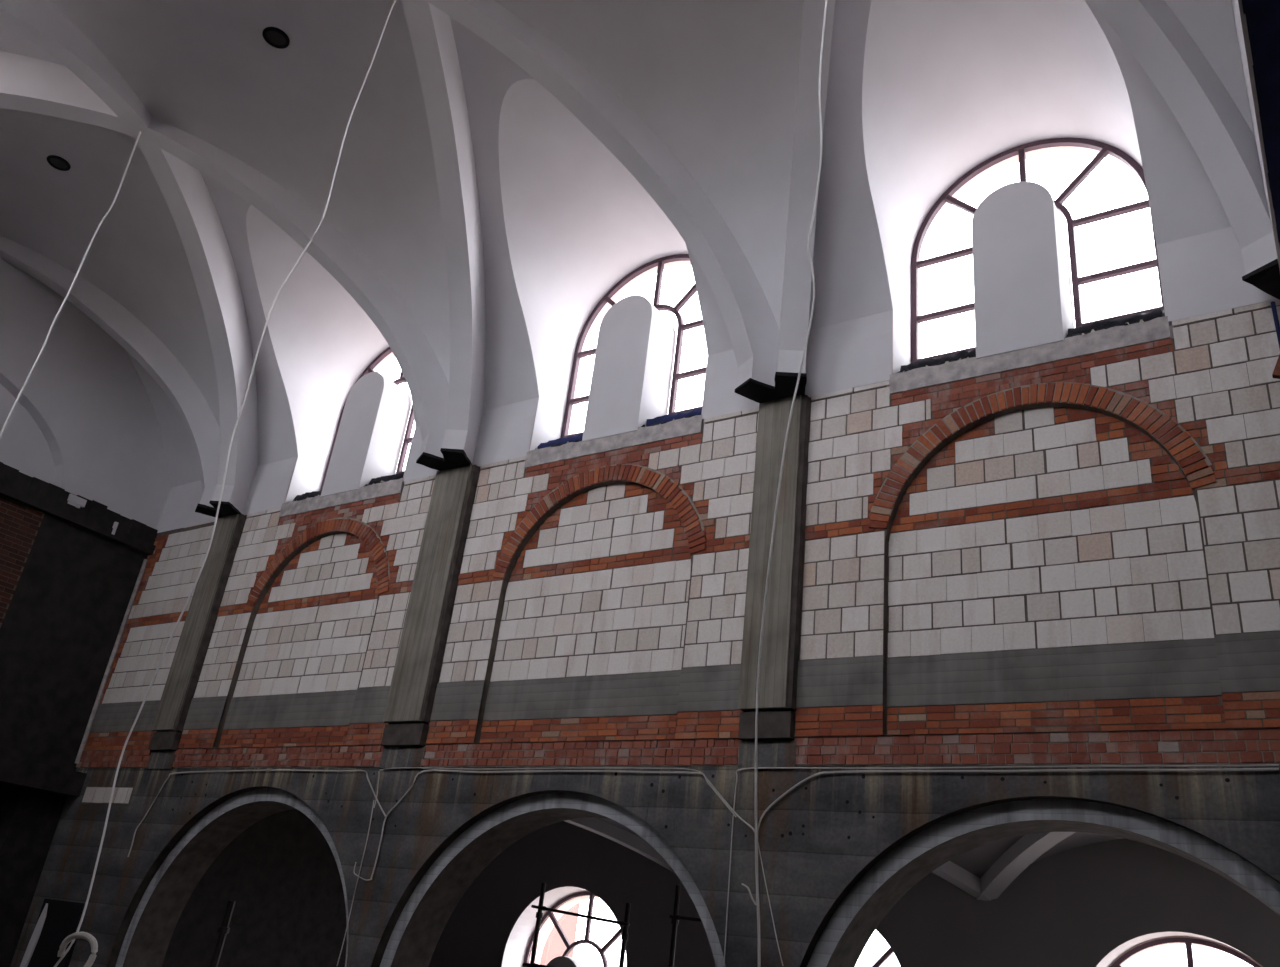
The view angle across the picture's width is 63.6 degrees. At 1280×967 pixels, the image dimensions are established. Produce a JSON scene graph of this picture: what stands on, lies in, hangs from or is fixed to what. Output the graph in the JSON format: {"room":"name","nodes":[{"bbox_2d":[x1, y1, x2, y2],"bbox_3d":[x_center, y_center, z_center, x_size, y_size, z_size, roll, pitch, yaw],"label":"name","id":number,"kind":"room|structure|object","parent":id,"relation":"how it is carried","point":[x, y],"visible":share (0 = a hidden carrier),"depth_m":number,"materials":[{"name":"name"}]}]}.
{"room":"church interior","nodes":[
{"label":"church interior","id":0,"kind":"room"},
{"bbox_2d":[0,258,170,966],"bbox_3d":[-13.238,2.766,14.343,5.350,15.450,9.600,-10,-30,32],"label":"wall","id":1,"kind":"structure","parent":0,"point":[83,424],"depth_m":16.60,"materials":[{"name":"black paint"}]},
{"bbox_2d":[67,494,86,507],"bbox_3d":[-9.172,0.296,16.809,0.060,0.160,0.280,-10,-30,32],"label":"ledge offcut","id":2,"kind":"object","parent":1,"relation":"on","point":[74,500],"visible":1,"depth_m":16.79,"materials":[{"name":"white paint"}]},
{"bbox_2d":[111,522,117,534],"bbox_3d":[-8.794,0.760,17.272,0.060,0.240,0.050,-10,-30,32],"label":"ledge offcut","id":3,"kind":"object","parent":1,"relation":"on","point":[115,524],"visible":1,"depth_m":17.26,"materials":[{"name":"white paint"}]},
{"bbox_2d":[0,0,1254,487],"bbox_3d":[-3.615,-3.851,10.965,17.150,3.986,10.300,-10,-30,32],"label":"ceiling","id":4,"kind":"structure","parent":0,"point":[934,90],"depth_m":12.37,"materials":[{"name":"white paint"}]},
{"bbox_2d":[47,155,70,170],"bbox_3d":[-8.220,-4.533,14.606,0.310,0.050,0.310,-10,-30,32],"label":"ceiling vent","id":5,"kind":"object","parent":4,"relation":"attached to","point":[57,162],"visible":1,"depth_m":14.60,"materials":[{"name":"black fabric"}]},
{"bbox_2d":[0,236,230,517],"bbox_3d":[-8.688,-1.966,16.600,5.392,3.963,0.342,18,-27,-23],"label":"rib","id":6,"kind":"object","parent":4,"relation":"attached to","point":[201,425],"visible":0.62,"depth_m":16.81,"materials":[{"name":"white paint"}]},
{"bbox_2d":[0,0,257,515],"bbox_3d":[-6.719,-3.415,13.009,0.345,3.964,10.350,4,-25,6],"label":"rib","id":7,"kind":"object","parent":4,"relation":"attached to","point":[182,185],"visible":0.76,"depth_m":15.12,"materials":[{"name":"white paint"}]},
{"bbox_2d":[0,51,459,470],"bbox_3d":[-6.721,-3.415,13.011,10.350,3.963,0.346,18,-27,-23],"label":"rib","id":8,"kind":"object","parent":4,"relation":"attached to","point":[28,84],"visible":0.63,"depth_m":14.03,"materials":[{"name":"white paint"}]},
{"bbox_2d":[0,131,140,438],"bbox_3d":[-7.123,-0.923,11.907,0.454,8.171,0.024,-10,-30,32],"label":"hanging cable","id":9,"kind":"object","parent":8,"relation":"hanging from","point":[132,153],"visible":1,"depth_m":12.56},
{"bbox_2d":[262,27,289,48],"bbox_3d":[-4.264,-5.225,12.106,0.310,0.050,0.310,-10,-30,32],"label":"ceiling vent","id":10,"kind":"object","parent":4,"relation":"attached to","point":[275,37],"visible":1,"depth_m":12.10,"materials":[{"name":"black fabric"}]},
{"bbox_2d":[401,0,485,468],"bbox_3d":[-2.604,-4.146,10.385,0.344,3.964,10.316,4,-25,7],"label":"rib","id":11,"kind":"object","parent":4,"relation":"attached to","point":[430,28],"visible":0.84,"depth_m":13.13,"materials":[{"name":"white paint"}]},
{"bbox_2d":[427,0,786,402],"bbox_3d":[-2.605,-4.145,10.386,10.316,3.964,0.344,18,-27,-23],"label":"rib","id":12,"kind":"object","parent":4,"relation":"attached to","point":[749,319],"visible":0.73,"depth_m":11.55,"materials":[{"name":"white paint"}]},
{"bbox_2d":[54,0,395,966],"bbox_3d":[-3.469,-0.033,8.713,0.877,11.674,0.017,-10,-30,32],"label":"hanging cable","id":13,"kind":"object","parent":12,"relation":"hanging from","point":[316,231],"visible":0.99,"depth_m":8.51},
{"bbox_2d":[57,932,97,966],"bbox_3d":[-3.893,3.270,7.128,0.424,0.325,0.084,-10,-30,32],"label":"cable loop","id":14,"kind":"object","parent":13,"relation":"hanging from","point":[78,935],"visible":1,"depth_m":7.16,"materials":[{"name":"grey plastic"}]},
{"bbox_2d":[755,0,826,966],"bbox_3d":[0.902,-0.808,5.924,0.241,11.670,0.014,-10,-30,32],"label":"hanging cable","id":15,"kind":"object","parent":4,"relation":"hanging from","point":[820,162],"visible":1,"depth_m":5.49,"materials":[{"name":"grey plastic"}]},
{"bbox_2d":[774,0,834,396],"bbox_3d":[1.493,-4.873,7.771,0.344,3.964,10.330,4,-25,7],"label":"rib","id":16,"kind":"object","parent":4,"relation":"attached to","point":[797,274],"visible":0.82,"depth_m":10.95,"materials":[{"name":"white paint"}]},
{"bbox_2d":[1090,0,1279,299],"bbox_3d":[1.493,-4.873,7.773,10.330,3.964,0.336,18,-27,-23],"label":"rib","id":17,"kind":"object","parent":4,"relation":"attached to","point":[1224,143],"visible":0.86,"depth_m":9.01,"materials":[{"name":"white plaster"},{"name":"black painted metal"}]},
{"bbox_2d":[10,146,1279,966],"bbox_3d":[-0.590,2.810,11.195,24.180,15.500,1.462,-10,-30,32],"label":"wall","id":18,"kind":"structure","parent":0,"point":[1066,552],"depth_m":10.50,"materials":[{"name":"white brick"}]},
{"bbox_2d":[20,899,87,966],"bbox_3d":[-8.483,7.382,14.319,1.060,2.980,0.110,-10,-30,32],"label":"panel","id":19,"kind":"object","parent":18,"relation":"attached to","point":[57,919],"visible":1,"depth_m":14.74,"materials":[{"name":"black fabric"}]},
{"bbox_2d":[82,786,133,804],"bbox_3d":[-8.000,4.688,15.534,1.250,0.260,0.045,-10,-30,32],"label":"strip","id":20,"kind":"object","parent":18,"relation":"attached to","point":[122,795],"visible":0.99,"depth_m":15.51,"materials":[{"name":"concrete"}]},
{"bbox_2d":[75,559,147,763],"bbox_3d":[-8.684,2.862,17.019,0.100,3.451,0.061,-10,-30,32],"label":"pipe","id":21,"kind":"object","parent":18,"relation":"attached to","point":[132,599],"visible":1,"depth_m":16.96,"materials":[{"name":"grey metal"}]},
{"bbox_2d":[146,514,246,768],"bbox_3d":[-6.820,2.347,15.893,0.630,4.005,0.170,-10,-30,32],"label":"concrete pier","id":22,"kind":"object","parent":18,"relation":"attached to","point":[196,634],"visible":0.95,"depth_m":15.74,"materials":[{"name":"grey concrete"}]},
{"bbox_2d":[127,769,385,856],"bbox_3d":[-5.095,4.363,13.530,5.007,1.217,0.019,-10,-30,32],"label":"cable","id":23,"kind":"object","parent":18,"relation":"attached to","point":[262,769],"visible":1,"depth_m":13.74,"materials":[{"name":"grey plastic"}]},
{"bbox_2d":[293,490,321,499],"bbox_3d":[-5.000,0.175,16.277,0.820,0.369,0.469,-10,-30,32],"label":"sheet","id":24,"kind":"object","parent":18,"relation":"on","point":[316,493],"visible":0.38,"depth_m":16.14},
{"bbox_2d":[293,478,400,500],"bbox_3d":[-4.471,0.107,15.551,2.452,0.068,0.134,-10,-30,32],"label":"crumbs","id":25,"kind":"object","parent":18,"relation":"on","point":[399,478],"visible":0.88,"depth_m":15.83,"materials":[{"name":"black"}]},
{"bbox_2d":[337,800,373,965],"bbox_3d":[-3.305,4.634,12.059,0.063,1.827,0.011,-10,-30,32],"label":"cable","id":26,"kind":"object","parent":18,"relation":"attached to","point":[373,800],"visible":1,"depth_m":12.03,"materials":[{"name":"grey plastic"}]},
{"bbox_2d":[353,862,371,880],"bbox_3d":[-3.229,4.528,12.061,0.337,0.194,0.012,-10,-30,32],"label":"cable","id":27,"kind":"object","parent":18,"relation":"attached to","point":[355,862],"visible":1,"depth_m":12.06,"materials":[{"name":"grey plastic"}]},
{"bbox_2d":[320,372,411,496],"bbox_3d":[-4.223,-0.687,16.136,0.840,2.110,0.605,-10,-30,32],"label":"blind panel","id":28,"kind":"object","parent":18,"relation":"attached to","point":[373,424],"visible":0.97,"depth_m":15.90,"materials":[{"name":"white paint"}]},
{"bbox_2d":[320,347,413,490],"bbox_3d":[-3.958,-1.245,16.707,2.614,2.677,0.070,-10,-30,32],"label":"window","id":29,"kind":"structure","parent":18,"relation":"in","point":[407,439],"depth_m":16.89,"materials":[{"name":"brown metal"}]},
{"bbox_2d":[369,472,403,491],"bbox_3d":[-3.578,-0.078,15.371,0.830,0.369,0.467,-10,-30,32],"label":"sheet","id":30,"kind":"object","parent":18,"relation":"on","point":[398,475],"visible":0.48,"depth_m":15.21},
{"bbox_2d":[379,464,479,768],"bbox_3d":[-2.688,1.614,13.258,0.720,4.005,0.170,-10,-30,32],"label":"concrete pier","id":31,"kind":"object","parent":18,"relation":"attached to","point":[418,664],"visible":1,"depth_m":13.11,"materials":[{"name":"grey concrete"}]},
{"bbox_2d":[374,767,735,816],"bbox_3d":[-1.136,3.317,11.198,4.973,0.478,0.012,-10,-30,32],"label":"cable","id":32,"kind":"object","parent":18,"relation":"attached to","point":[401,767],"visible":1,"depth_m":11.14,"materials":[{"name":"grey plastic"}]},
{"bbox_2d":[537,434,582,448],"bbox_3d":[-0.880,-0.557,13.651,0.820,0.370,0.468,-10,-30,32],"label":"sheet","id":33,"kind":"object","parent":18,"relation":"on","point":[564,440],"visible":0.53,"depth_m":13.49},
{"bbox_2d":[370,769,754,878],"bbox_3d":[-0.980,3.649,10.897,4.965,1.247,0.019,-10,-30,32],"label":"cable","id":34,"kind":"object","parent":18,"relation":"attached to","point":[703,774],"visible":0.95,"depth_m":11.10,"materials":[{"name":"grey plastic"}]},
{"bbox_2d":[534,416,691,449],"bbox_3d":[-0.365,-0.618,12.941,2.396,0.069,0.141,-10,-30,32],"label":"crumbs","id":35,"kind":"object","parent":18,"relation":"on","point":[688,416],"visible":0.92,"depth_m":12.63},
{"bbox_2d":[582,295,675,441],"bbox_3d":[-0.104,-1.418,13.509,0.840,2.110,0.605,-10,-30,32],"label":"blind panel","id":36,"kind":"object","parent":18,"relation":"attached to","point":[630,385],"visible":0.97,"depth_m":13.26,"materials":[{"name":"white paint"}]},
{"bbox_2d":[561,254,705,437],"bbox_3d":[0.162,-1.976,14.081,2.614,2.677,0.070,-10,-30,32],"label":"window","id":37,"kind":"structure","parent":18,"relation":"in","point":[676,376],"depth_m":14.37,"materials":[{"name":"brown metal"}]},
{"bbox_2d":[646,408,701,426],"bbox_3d":[0.541,-0.809,12.744,0.830,0.369,0.468,-10,-30,32],"label":"sheet","id":38,"kind":"object","parent":18,"relation":"on","point":[669,417],"visible":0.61,"depth_m":12.57,"materials":[{"name":"blue plastic"}]},
{"bbox_2d":[741,883,756,905],"bbox_3d":[0.992,3.736,9.394,0.165,0.182,0.019,-10,-30,32],"label":"cable","id":39,"kind":"object","parent":18,"relation":"attached to","point":[746,886],"visible":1,"depth_m":9.39,"materials":[{"name":"grey plastic"}]},
{"bbox_2d":[758,842,782,965],"bbox_3d":[1.166,3.751,9.258,0.323,1.020,0.010,-10,-30,32],"label":"cable","id":40,"kind":"object","parent":18,"relation":"attached to","point":[758,842],"visible":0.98,"depth_m":9.23,"materials":[{"name":"grey plastic"}]},
{"bbox_2d":[738,395,810,767],"bbox_3d":[1.402,0.888,10.650,0.610,4.005,0.170,-10,-30,32],"label":"concrete pier","id":41,"kind":"object","parent":18,"relation":"attached to","point":[782,622],"visible":1,"depth_m":10.48,"materials":[{"name":"grey concrete"}]},
{"bbox_2d":[900,348,975,372],"bbox_3d":[3.248,-1.289,11.018,0.820,0.370,0.468,-10,-30,32],"label":"sheet","id":42,"kind":"object","parent":18,"relation":"on","point":[962,354],"visible":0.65,"depth_m":10.83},
{"bbox_2d":[723,764,1278,965],"bbox_3d":[2.718,3.193,8.426,4.520,1.764,0.012,-10,-30,32],"label":"cable","id":43,"kind":"object","parent":18,"relation":"attached to","point":[1259,764],"visible":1,"depth_m":9.00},
{"bbox_2d":[757,768,1278,831],"bbox_3d":[2.887,2.666,8.598,4.256,0.582,0.019,-10,-30,32],"label":"cable","id":44,"kind":"object","parent":18,"relation":"attached to","point":[1224,769],"visible":0.99,"depth_m":8.57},
{"bbox_2d":[972,181,1073,358],"bbox_3d":[4.024,-2.150,10.877,0.840,2.110,0.605,-10,-30,32],"label":"blind panel","id":45,"kind":"object","parent":18,"relation":"attached to","point":[1023,293],"visible":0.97,"depth_m":10.61,"materials":[{"name":"white paint"}]},
{"bbox_2d":[903,319,1149,371],"bbox_3d":[3.782,-1.353,10.290,2.390,0.059,0.121,-10,-30,32],"label":"crumbs","id":46,"kind":"object","parent":18,"relation":"on","point":[1126,323],"visible":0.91,"depth_m":9.95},
{"bbox_2d":[911,138,1163,362],"bbox_3d":[4.289,-2.709,11.449,2.614,2.677,0.070,-10,-30,32],"label":"window","id":47,"kind":"structure","parent":18,"relation":"in","point":[1105,149],"depth_m":11.50,"materials":[{"name":"brown metal"}]},
{"bbox_2d":[1068,308,1162,335],"bbox_3d":[4.669,-1.542,10.112,0.830,0.370,0.468,-10,-30,32],"label":"sheet","id":48,"kind":"object","parent":18,"relation":"on","point":[1156,313],"visible":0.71,"depth_m":9.90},
{"bbox_2d":[1271,301,1279,348],"bbox_3d":[5.348,-0.079,8.271,0.089,3.330,0.045,-10,-30,32],"label":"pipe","id":49,"kind":"object","parent":18,"relation":"attached to","point":[1273,305],"visible":1,"depth_m":8.90,"materials":[{"name":"metal"}]},
{"bbox_2d":[1272,354,1279,378],"bbox_3d":[5.455,-1.146,8.705,0.304,0.600,0.095,0,-26,15],"label":"board","id":50,"kind":"object","parent":18,"relation":"attached to","point":[1276,373],"visible":1,"depth_m":8.62,"materials":[{"name":"brown wood"}]},
{"bbox_2d":[162,809,1279,966],"bbox_3d":[-0.118,6.910,14.818,30.000,11.300,7.900,-10,-30,32],"label":"wall","id":51,"kind":"structure","parent":0,"point":[1090,905],"depth_m":16.41,"materials":[{"name":"paint"}]},
{"bbox_2d":[546,956,594,966],"bbox_3d":[-1.321,9.538,17.842,0.840,2.470,0.600,-10,-30,32],"label":"blind panel","id":52,"kind":"object","parent":51,"relation":"attached to","point":[561,961],"visible":1,"depth_m":18.14,"materials":[{"name":"white paint"}]},
{"bbox_2d":[524,892,621,966],"bbox_3d":[-1.075,9.170,18.330,2.680,3.600,0.070,-10,-30,32],"label":"window","id":53,"kind":"structure","parent":51,"relation":"in","point":[617,934],"depth_m":18.94,"materials":[{"name":"brown metal"}]},
{"bbox_2d":[872,948,892,966],"bbox_3d":[3.011,8.445,15.725,2.680,3.600,0.070,-10,-30,32],"label":"window","id":54,"kind":"structure","parent":51,"relation":"in","point":[889,952],"depth_m":15.82,"materials":[{"name":"brown metal"}]},
{"bbox_2d":[1110,937,1260,966],"bbox_3d":[7.147,7.711,13.088,2.680,3.600,0.070,-10,-30,32],"label":"window","id":55,"kind":"structure","parent":51,"relation":"in","point":[1188,942],"depth_m":13.79,"materials":[{"name":"brown metal"}]},
{"bbox_2d":[597,818,1123,878],"bbox_3d":[1.260,4.554,14.061,24.700,0.800,6.340,-10,-30,32],"label":"ceiling","id":56,"kind":"structure","parent":0,"point":[977,861],"depth_m":14.31,"materials":[{"name":"paint"}]},
{"bbox_2d":[565,818,674,872],"bbox_3d":[-2.810,5.313,16.711,7.907,1.100,0.260,14,-26,-14],"label":"rib","id":57,"kind":"object","parent":56,"relation":"attached to","point":[631,841],"visible":0.12,"depth_m":17.23,"materials":[{"name":"grey paint"}]},
{"bbox_2d":[932,861,990,900],"bbox_3d":[1.305,4.583,14.087,7.863,1.100,0.260,14,-26,-14],"label":"rib","id":58,"kind":"object","parent":56,"relation":"attached to","point":[968,882],"visible":0.06,"depth_m":14.71,"materials":[{"name":"grey paint"}]},
{"bbox_2d":[976,832,1074,900],"bbox_3d":[5.404,3.856,11.473,0.260,1.100,7.882,8,-25,-3],"label":"rib","id":59,"kind":"object","parent":56,"relation":"attached to","point":[1030,847],"visible":0.28,"depth_m":13.92,"materials":[{"name":"grey paint"}]},
{"bbox_2d":[1231,0,1279,269],"bbox_3d":[4.328,-0.336,2.997,3.870,15.300,9.800,-10,-30,32],"label":"wall","id":60,"kind":"structure","parent":0,"point":[1257,22],"depth_m":7.06,"materials":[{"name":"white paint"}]},
{"label":"floor","id":61,"kind":"structure","parent":0,"visible":0},
{"bbox_2d":[209,900,234,966],"bbox_3d":[-6.609,9.007,14.540,0.312,5.863,0.180,-10,-30,32],"label":"scaffold pole","id":62,"kind":"object","parent":61,"relation":"on","point":[224,929],"visible":1,"depth_m":15.51,"materials":[{"name":"metal"}]},
{"bbox_2d":[530,883,545,963],"bbox_3d":[-1.873,9.190,14.626,0.138,6.650,0.105,-10,-30,32],"label":"scaffold pole","id":63,"kind":"object","parent":61,"relation":"on","point":[539,914],"visible":1,"depth_m":15.75,"materials":[{"name":"metal"}]},
{"bbox_2d":[522,963,549,966],"bbox_3d":[-0.994,7.122,15.058,1.821,0.116,0.090,-10,-30,32],"label":"scaffold pole","id":64,"kind":"object","parent":63,"relation":"attached to","point":[523,964],"visible":1,"depth_m":15.43,"materials":[{"name":"metal"}]},
{"bbox_2d":[619,903,630,966],"bbox_3d":[-0.549,9.039,13.735,0.154,6.461,0.105,-10,-30,32],"label":"scaffold pole","id":65,"kind":"object","parent":61,"relation":"on","point":[624,936],"visible":1,"depth_m":14.86,"materials":[{"name":"metal"}]},
{"bbox_2d":[531,905,629,925],"bbox_3d":[-0.909,6.431,15.384,1.823,0.179,0.066,-10,-30,32],"label":"scaffold pole","id":66,"kind":"object","parent":65,"relation":"attached to","point":[543,908],"visible":1,"depth_m":15.34,"materials":[{"name":"metal"}]},
{"bbox_2d":[669,885,680,966],"bbox_3d":[0.175,8.783,13.345,0.097,6.750,0.097,22,-29,-28],"label":"scaffold pole","id":67,"kind":"object","parent":61,"relation":"on","point":[674,922],"visible":0.96,"depth_m":14.52,"materials":[{"name":"metal"}]},
{"bbox_2d":[669,915,701,921],"bbox_3d":[0.884,6.041,14.280,1.101,0.092,0.066,-10,-30,32],"label":"scaffold pole","id":68,"kind":"object","parent":67,"relation":"attached to","point":[677,917],"visible":0.41,"depth_m":14.44,"materials":[{"name":"metal"}]},
{"label":"ground","id":69,"kind":"structure","parent":0,"visible":0},
{"bbox_2d":[540,903,579,964],"bbox_3d":[-11.230,16.006,41.218,21.500,14.850,2.300,-10,-30,32],"label":"house","id":70,"kind":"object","parent":69,"relation":"on","point":[554,947],"visible":0.02,"depth_m":35.13,"materials":[{"name":"pink paint"}]}
]}

